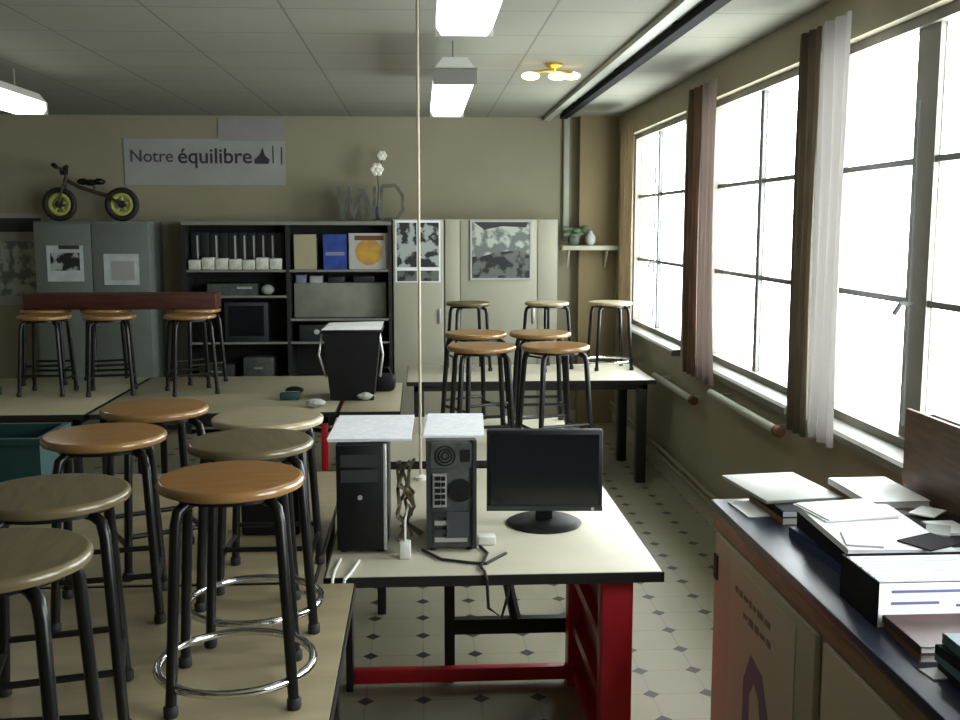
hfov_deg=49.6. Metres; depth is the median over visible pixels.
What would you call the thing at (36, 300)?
wooden board
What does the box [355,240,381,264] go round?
picture
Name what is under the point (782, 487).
folder
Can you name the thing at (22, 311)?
stool
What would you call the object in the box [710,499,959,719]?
base cabinet
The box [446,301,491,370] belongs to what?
stool
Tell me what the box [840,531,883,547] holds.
loose paper
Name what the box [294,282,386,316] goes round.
carton
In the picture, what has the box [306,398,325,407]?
paper ball
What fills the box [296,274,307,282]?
packet
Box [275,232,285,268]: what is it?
binder
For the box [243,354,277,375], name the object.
equipment box
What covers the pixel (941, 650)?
magazine
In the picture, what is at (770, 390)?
window
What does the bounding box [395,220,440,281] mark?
print
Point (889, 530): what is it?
magazine
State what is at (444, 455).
fan grille
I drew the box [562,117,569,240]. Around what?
pipe
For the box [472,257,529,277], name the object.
picture
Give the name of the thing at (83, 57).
ceiling
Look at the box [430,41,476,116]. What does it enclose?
strip light
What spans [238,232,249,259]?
binder
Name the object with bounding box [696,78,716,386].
curtain
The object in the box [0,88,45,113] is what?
diffuser
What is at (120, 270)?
picture
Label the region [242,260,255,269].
bundle
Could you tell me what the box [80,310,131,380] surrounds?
stool
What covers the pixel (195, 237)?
binder
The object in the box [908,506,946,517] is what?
loose paper
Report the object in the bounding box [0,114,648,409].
wall
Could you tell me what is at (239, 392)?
table
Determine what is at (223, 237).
binder
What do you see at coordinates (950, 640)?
magazine
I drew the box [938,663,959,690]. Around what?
magazine
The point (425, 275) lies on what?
picture
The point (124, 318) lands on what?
stool
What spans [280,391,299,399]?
pencil case
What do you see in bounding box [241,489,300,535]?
tool case
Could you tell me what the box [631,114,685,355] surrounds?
window
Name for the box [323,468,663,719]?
workbench
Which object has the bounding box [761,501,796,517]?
magazine
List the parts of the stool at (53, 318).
leg, leg, seat, seat plate, leg, leg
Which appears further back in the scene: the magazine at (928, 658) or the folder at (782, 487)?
the folder at (782, 487)
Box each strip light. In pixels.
[0,69,47,114]
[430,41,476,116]
[435,0,502,37]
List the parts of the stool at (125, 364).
leg, leg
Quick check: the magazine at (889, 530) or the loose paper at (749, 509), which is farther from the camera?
the loose paper at (749, 509)
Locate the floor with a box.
[72,421,716,719]
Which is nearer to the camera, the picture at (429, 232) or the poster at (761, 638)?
the poster at (761, 638)
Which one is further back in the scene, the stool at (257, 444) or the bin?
the bin
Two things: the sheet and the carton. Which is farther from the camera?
the carton
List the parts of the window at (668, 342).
handle, sill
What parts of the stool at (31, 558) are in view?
seat plate, leg, seat, leg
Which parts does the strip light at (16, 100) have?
plate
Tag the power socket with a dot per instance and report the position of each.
(465, 453)
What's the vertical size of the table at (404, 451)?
0.740 m
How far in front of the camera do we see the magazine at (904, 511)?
3.21 m
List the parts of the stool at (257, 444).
leg, leg, seat, seat plate, leg, leg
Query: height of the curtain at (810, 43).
1.740 m
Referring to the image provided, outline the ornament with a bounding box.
[585,231,594,245]
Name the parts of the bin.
handle, handle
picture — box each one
[0,241,36,295]
[50,253,79,270]
[111,261,134,279]
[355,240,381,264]
[397,223,416,266]
[397,271,416,280]
[420,223,438,266]
[421,271,438,280]
[472,222,529,256]
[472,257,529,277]
[742,655,766,719]
[748,684,758,719]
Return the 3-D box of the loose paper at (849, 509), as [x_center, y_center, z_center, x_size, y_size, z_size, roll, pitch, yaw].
[1.035,0.424,2.944,0.234,0.008,0.194,-2,8,-15]
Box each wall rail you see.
[651,372,703,404]
[707,389,785,437]
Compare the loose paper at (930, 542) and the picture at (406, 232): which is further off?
the picture at (406, 232)
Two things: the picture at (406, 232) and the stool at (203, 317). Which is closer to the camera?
the stool at (203, 317)
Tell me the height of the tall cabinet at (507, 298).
1.850 m
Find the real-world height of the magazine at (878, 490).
0.020 m
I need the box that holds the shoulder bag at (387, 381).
[376,367,395,390]
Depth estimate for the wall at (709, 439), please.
5.86 m
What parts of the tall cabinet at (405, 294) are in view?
handle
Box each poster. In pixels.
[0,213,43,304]
[726,558,795,719]
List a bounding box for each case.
[207,282,262,295]
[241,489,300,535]
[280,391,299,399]
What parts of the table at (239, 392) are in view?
leg, leg, frame, leg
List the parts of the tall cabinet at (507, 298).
door, door, handle, door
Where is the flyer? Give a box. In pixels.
[919,667,947,680]
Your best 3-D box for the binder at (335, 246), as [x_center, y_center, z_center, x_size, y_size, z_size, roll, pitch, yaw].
[-1.253,-0.941,9.036,0.200,0.300,0.162,0,7,-3]
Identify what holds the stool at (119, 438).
on the table at (236, 662)
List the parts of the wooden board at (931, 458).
panel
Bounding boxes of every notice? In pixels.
[46,246,83,281]
[103,254,139,284]
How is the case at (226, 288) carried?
on the bookcase at (296, 357)
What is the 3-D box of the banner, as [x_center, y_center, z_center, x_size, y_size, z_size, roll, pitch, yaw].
[-2.414,-1.831,9.131,1.400,0.580,0.006,0,7,-3]
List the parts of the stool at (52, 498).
leg, leg, seat plate, seat, leg, leg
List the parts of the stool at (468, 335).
leg, leg, seat plate, seat, leg, leg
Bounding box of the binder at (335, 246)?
[323,234,347,268]
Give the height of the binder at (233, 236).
0.315 m
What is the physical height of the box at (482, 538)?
0.030 m
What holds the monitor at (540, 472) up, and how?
on the workbench
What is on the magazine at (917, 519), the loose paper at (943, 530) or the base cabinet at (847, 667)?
the loose paper at (943, 530)
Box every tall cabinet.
[33,221,168,426]
[392,219,443,416]
[444,219,557,415]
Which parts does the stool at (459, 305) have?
leg, leg, seat plate, seat, leg, leg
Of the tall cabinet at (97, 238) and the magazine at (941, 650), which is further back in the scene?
the tall cabinet at (97, 238)
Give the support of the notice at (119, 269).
attached to the tall cabinet at (97, 238)
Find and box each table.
[0,377,150,473]
[0,583,355,719]
[9,471,336,588]
[88,376,343,473]
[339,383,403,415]
[377,416,564,613]
[406,364,655,482]
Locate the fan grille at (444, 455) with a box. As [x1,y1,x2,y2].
[435,446,455,465]
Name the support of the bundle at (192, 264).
on the bookcase at (296, 357)
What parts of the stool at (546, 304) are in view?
leg, leg, seat, seat plate, leg, leg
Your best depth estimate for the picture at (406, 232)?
8.92 m
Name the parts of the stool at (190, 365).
leg, leg, seat, leg, leg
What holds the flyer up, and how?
on the base cabinet at (847, 667)
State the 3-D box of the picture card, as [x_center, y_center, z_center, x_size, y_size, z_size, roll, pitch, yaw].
[-0.959,-0.937,8.969,0.340,0.310,0.014,0,7,-3]
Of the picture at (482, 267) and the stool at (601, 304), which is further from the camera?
the picture at (482, 267)
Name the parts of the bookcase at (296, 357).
shelf, shelf, shelf, shelf, shelf, shelf, shelf, shelf, shelf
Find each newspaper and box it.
[327,415,414,441]
[420,413,483,437]
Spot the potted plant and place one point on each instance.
(573, 238)
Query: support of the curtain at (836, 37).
hanging from the window at (880, 442)
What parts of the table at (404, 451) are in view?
leg, frame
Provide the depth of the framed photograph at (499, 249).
8.97 m
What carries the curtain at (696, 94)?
hanging from the window at (770, 390)
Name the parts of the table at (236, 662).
leg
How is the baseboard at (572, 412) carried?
attached to the wall at (471, 167)
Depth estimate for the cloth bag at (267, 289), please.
8.98 m
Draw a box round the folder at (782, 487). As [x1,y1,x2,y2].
[722,472,842,503]
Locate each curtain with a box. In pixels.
[618,119,633,340]
[682,85,702,376]
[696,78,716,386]
[786,26,821,436]
[807,11,851,447]
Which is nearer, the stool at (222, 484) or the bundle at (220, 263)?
the stool at (222, 484)
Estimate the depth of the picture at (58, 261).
8.70 m
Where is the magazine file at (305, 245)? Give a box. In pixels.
[294,234,317,268]
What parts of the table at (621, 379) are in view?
leg, frame, leg, leg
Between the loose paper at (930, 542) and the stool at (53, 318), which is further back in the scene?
the stool at (53, 318)
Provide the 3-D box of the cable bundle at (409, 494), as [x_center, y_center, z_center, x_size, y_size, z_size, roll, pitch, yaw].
[-0.237,0.471,3.499,0.094,0.277,0.135,0,7,-3]
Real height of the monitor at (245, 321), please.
0.340 m
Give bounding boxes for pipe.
[609,401,717,506]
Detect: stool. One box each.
[0,473,133,719]
[0,527,103,719]
[16,313,78,396]
[19,309,72,385]
[39,422,167,631]
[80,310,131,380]
[82,313,137,396]
[99,398,208,581]
[152,460,317,719]
[163,312,219,396]
[170,308,227,385]
[186,428,324,648]
[211,407,324,595]
[441,329,509,424]
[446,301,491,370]
[447,341,515,428]
[509,329,570,427]
[517,341,592,427]
[523,300,573,371]
[587,300,633,370]
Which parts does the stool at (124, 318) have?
leg, leg, seat, seat plate, leg, leg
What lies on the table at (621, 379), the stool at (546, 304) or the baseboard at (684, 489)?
the stool at (546, 304)
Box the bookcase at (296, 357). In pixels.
[181,221,393,433]
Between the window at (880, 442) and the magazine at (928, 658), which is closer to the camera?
the magazine at (928, 658)
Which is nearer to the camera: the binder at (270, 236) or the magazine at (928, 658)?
the magazine at (928, 658)
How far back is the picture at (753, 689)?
3.00 m
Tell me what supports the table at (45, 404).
on the floor
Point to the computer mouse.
(292, 388)
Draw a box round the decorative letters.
[335,183,403,221]
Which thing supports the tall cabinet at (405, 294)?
on the floor
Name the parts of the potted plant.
pot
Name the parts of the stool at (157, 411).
leg, leg, seat, seat plate, leg, leg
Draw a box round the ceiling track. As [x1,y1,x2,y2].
[560,0,731,118]
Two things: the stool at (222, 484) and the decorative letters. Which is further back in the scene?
the decorative letters
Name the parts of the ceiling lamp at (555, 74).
bulb, arm, ceiling plate, bulb, bulb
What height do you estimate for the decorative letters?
0.326 m
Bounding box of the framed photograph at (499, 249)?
[470,220,531,279]
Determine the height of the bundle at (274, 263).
0.098 m
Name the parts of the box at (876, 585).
panel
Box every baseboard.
[169,410,574,425]
[612,412,716,530]
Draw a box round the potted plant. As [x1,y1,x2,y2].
[562,225,589,245]
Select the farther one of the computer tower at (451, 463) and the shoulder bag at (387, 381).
the shoulder bag at (387, 381)
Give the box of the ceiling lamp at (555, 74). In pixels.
[521,62,579,80]
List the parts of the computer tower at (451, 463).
frame, port panel, frame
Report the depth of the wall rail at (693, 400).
6.75 m
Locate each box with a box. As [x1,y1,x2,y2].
[199,361,239,376]
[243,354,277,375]
[299,322,336,340]
[477,533,495,544]
[839,552,959,627]
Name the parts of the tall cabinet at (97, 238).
door, door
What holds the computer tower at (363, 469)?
on the workbench
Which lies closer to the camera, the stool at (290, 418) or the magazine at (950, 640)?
the magazine at (950, 640)
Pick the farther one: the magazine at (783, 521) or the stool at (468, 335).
the stool at (468, 335)
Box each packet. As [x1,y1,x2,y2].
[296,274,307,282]
[310,275,323,282]
[328,276,344,282]
[354,275,374,282]
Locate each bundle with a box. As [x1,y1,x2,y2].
[188,260,201,269]
[202,257,215,269]
[215,258,228,269]
[229,259,242,269]
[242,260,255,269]
[256,257,269,269]
[269,258,282,269]
[396,458,423,541]
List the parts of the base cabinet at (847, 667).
door, door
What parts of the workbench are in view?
leg, foot rail, leg, rail, panel, leg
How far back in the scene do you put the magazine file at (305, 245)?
8.95 m
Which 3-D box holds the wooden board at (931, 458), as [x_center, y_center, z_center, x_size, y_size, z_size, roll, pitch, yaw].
[1.437,0.373,2.874,0.100,0.320,0.950,0,7,-3]
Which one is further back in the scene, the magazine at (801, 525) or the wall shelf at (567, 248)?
the wall shelf at (567, 248)
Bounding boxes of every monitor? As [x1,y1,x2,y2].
[224,301,272,341]
[487,428,602,533]
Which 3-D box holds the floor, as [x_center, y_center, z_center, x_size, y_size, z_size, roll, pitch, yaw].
[-1.873,1.383,3.718,7.460,0.100,12.020,0,7,-3]
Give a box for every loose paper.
[728,501,770,517]
[793,498,900,521]
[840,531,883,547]
[897,533,959,551]
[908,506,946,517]
[926,523,950,536]
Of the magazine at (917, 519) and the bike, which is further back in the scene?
the bike
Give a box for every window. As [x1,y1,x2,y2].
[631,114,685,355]
[713,67,798,414]
[806,0,959,475]
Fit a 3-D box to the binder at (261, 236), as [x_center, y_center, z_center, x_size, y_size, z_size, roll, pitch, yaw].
[-1.897,-0.957,9.098,0.076,0.315,0.222,0,7,-3]
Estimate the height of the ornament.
0.130 m
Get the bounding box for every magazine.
[749,494,796,524]
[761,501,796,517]
[789,527,840,574]
[794,504,954,553]
[797,511,845,554]
[797,517,840,564]
[828,477,930,507]
[830,485,932,514]
[882,613,959,654]
[883,624,937,662]
[905,514,959,551]
[921,520,959,535]
[934,653,959,681]
[935,644,959,671]
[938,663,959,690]
[942,633,959,657]
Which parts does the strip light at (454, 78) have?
plate, plate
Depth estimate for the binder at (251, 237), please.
8.98 m
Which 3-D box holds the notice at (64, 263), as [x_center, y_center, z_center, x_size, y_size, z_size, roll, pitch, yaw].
[-3.469,-0.807,8.701,0.300,0.300,0.004,0,7,-3]
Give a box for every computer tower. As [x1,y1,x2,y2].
[336,441,390,551]
[426,438,476,550]
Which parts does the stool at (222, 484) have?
leg, leg, seat, seat plate, leg, leg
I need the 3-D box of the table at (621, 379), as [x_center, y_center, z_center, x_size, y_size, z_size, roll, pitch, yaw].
[0.333,0.455,7.603,1.720,0.740,0.860,0,7,-3]
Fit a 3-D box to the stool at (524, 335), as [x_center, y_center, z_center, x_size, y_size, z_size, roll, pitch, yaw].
[0.318,0.098,5.536,0.328,0.500,0.328,0,7,-3]
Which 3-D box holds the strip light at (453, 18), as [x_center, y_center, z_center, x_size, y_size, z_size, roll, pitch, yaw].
[-0.024,-1.253,3.255,0.220,0.252,1.270,0,7,-3]
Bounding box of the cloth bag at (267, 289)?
[261,284,273,294]
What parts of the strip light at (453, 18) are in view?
plate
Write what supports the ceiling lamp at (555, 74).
attached to the ceiling
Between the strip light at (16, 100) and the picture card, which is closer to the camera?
the strip light at (16, 100)
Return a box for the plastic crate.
[0,422,70,481]
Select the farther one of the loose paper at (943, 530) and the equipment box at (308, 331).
the equipment box at (308, 331)
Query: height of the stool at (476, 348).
0.500 m
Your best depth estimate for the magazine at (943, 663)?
2.06 m
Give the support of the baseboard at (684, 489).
attached to the wall at (709, 439)
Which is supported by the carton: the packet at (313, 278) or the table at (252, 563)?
the packet at (313, 278)
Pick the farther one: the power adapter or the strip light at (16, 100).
the strip light at (16, 100)
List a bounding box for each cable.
[331,558,360,583]
[414,0,425,480]
[421,545,509,617]
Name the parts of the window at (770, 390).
sill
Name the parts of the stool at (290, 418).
leg, leg, seat, leg, leg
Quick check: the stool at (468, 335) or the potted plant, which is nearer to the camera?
the stool at (468, 335)
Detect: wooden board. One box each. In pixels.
[23,292,220,309]
[902,408,959,516]
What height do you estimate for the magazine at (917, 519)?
0.020 m
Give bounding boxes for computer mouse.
[285,386,303,392]
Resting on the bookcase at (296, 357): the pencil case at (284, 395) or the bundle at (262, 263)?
the bundle at (262, 263)
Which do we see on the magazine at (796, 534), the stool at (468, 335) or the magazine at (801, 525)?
the magazine at (801, 525)
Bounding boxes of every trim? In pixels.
[543,0,700,120]
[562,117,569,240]
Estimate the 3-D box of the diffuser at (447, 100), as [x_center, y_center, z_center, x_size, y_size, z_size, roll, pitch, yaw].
[-0.171,-1.520,5.994,0.210,0.072,1.580,0,7,-3]
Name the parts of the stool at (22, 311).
leg, seat, leg, leg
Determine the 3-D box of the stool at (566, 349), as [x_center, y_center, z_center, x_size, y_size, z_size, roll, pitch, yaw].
[0.356,0.174,4.952,0.328,0.500,0.328,-3,8,-20]
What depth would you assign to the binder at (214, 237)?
8.96 m
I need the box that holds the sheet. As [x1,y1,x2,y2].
[322,321,383,329]
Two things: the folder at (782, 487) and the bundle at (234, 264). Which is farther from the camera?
the bundle at (234, 264)
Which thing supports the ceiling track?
attached to the ceiling
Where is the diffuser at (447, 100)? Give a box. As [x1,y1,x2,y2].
[431,84,472,116]
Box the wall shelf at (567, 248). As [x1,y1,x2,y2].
[560,245,618,267]
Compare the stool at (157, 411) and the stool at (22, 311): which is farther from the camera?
the stool at (22, 311)
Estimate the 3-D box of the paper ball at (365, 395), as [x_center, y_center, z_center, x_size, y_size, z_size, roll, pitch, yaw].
[-0.696,0.216,6.351,0.118,0.050,0.098,0,7,-3]
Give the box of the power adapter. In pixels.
[399,503,412,558]
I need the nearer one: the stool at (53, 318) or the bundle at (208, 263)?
the stool at (53, 318)
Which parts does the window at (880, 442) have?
sill, handle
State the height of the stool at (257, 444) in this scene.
0.500 m
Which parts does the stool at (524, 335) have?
leg, leg, seat plate, seat, leg, leg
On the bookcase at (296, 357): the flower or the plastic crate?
the flower
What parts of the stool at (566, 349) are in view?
leg, leg, seat plate, seat, leg, leg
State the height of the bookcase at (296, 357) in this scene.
1.830 m
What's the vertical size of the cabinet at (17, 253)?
0.800 m
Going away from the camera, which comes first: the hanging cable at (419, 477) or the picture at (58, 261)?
the hanging cable at (419, 477)
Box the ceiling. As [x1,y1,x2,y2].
[0,0,830,117]
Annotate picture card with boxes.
[349,233,387,268]
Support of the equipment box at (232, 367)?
on the bookcase at (296, 357)
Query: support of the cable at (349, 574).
on the workbench
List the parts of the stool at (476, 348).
leg, leg, seat, seat plate, leg, leg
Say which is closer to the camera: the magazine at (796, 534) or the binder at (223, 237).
the magazine at (796, 534)
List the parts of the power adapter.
cord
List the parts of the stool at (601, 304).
leg, leg, seat plate, seat, leg, leg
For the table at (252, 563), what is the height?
0.740 m
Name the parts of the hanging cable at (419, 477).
cord, foot plate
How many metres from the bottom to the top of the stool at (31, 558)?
0.500 m
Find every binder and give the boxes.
[191,232,203,259]
[200,232,212,259]
[209,232,221,257]
[219,232,230,257]
[228,232,240,258]
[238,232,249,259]
[247,232,258,259]
[256,232,267,256]
[266,232,276,257]
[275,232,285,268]
[323,234,347,268]
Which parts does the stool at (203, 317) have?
leg, leg, seat, seat plate, leg, leg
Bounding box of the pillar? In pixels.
[575,116,618,422]
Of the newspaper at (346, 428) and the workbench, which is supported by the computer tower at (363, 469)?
the newspaper at (346, 428)
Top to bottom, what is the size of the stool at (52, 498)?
0.500 m
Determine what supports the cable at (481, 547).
on the workbench
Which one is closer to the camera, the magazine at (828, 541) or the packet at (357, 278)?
the magazine at (828, 541)
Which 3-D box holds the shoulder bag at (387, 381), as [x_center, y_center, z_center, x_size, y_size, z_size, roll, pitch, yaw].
[-0.620,0.120,6.707,0.150,0.155,0.120,0,7,-3]
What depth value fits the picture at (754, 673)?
2.99 m
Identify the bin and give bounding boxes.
[318,325,383,400]
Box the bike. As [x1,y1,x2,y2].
[42,162,138,220]
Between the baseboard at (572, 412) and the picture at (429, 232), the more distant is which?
the baseboard at (572, 412)
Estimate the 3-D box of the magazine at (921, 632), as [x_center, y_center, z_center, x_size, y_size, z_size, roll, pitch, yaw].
[1.015,0.589,2.246,0.220,0.016,0.180,0,7,-3]
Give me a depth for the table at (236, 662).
2.56 m
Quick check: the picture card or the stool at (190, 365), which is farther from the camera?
the picture card
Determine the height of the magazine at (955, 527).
0.006 m
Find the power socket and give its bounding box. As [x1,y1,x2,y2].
[461,449,469,461]
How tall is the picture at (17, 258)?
0.480 m
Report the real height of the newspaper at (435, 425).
0.008 m
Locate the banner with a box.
[123,118,285,184]
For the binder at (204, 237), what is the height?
0.315 m
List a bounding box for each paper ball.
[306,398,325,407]
[357,392,375,399]
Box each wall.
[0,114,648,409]
[614,0,956,499]
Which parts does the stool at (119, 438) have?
leg, leg, seat, seat plate, leg, leg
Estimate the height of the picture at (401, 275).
0.090 m
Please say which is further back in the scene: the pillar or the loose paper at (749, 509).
the pillar
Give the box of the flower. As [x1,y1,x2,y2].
[370,151,386,219]
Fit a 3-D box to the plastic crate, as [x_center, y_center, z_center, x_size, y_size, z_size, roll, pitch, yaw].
[-1.948,0.404,4.192,0.484,0.240,0.344,0,7,-3]
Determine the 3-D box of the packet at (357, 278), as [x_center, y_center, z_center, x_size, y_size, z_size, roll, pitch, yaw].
[-1.017,-0.713,9.141,0.180,0.060,0.120,0,7,-3]
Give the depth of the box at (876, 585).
2.38 m
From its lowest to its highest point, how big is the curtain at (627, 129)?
1.740 m
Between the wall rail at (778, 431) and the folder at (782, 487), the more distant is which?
the wall rail at (778, 431)
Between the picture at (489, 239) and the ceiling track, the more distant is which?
the picture at (489, 239)

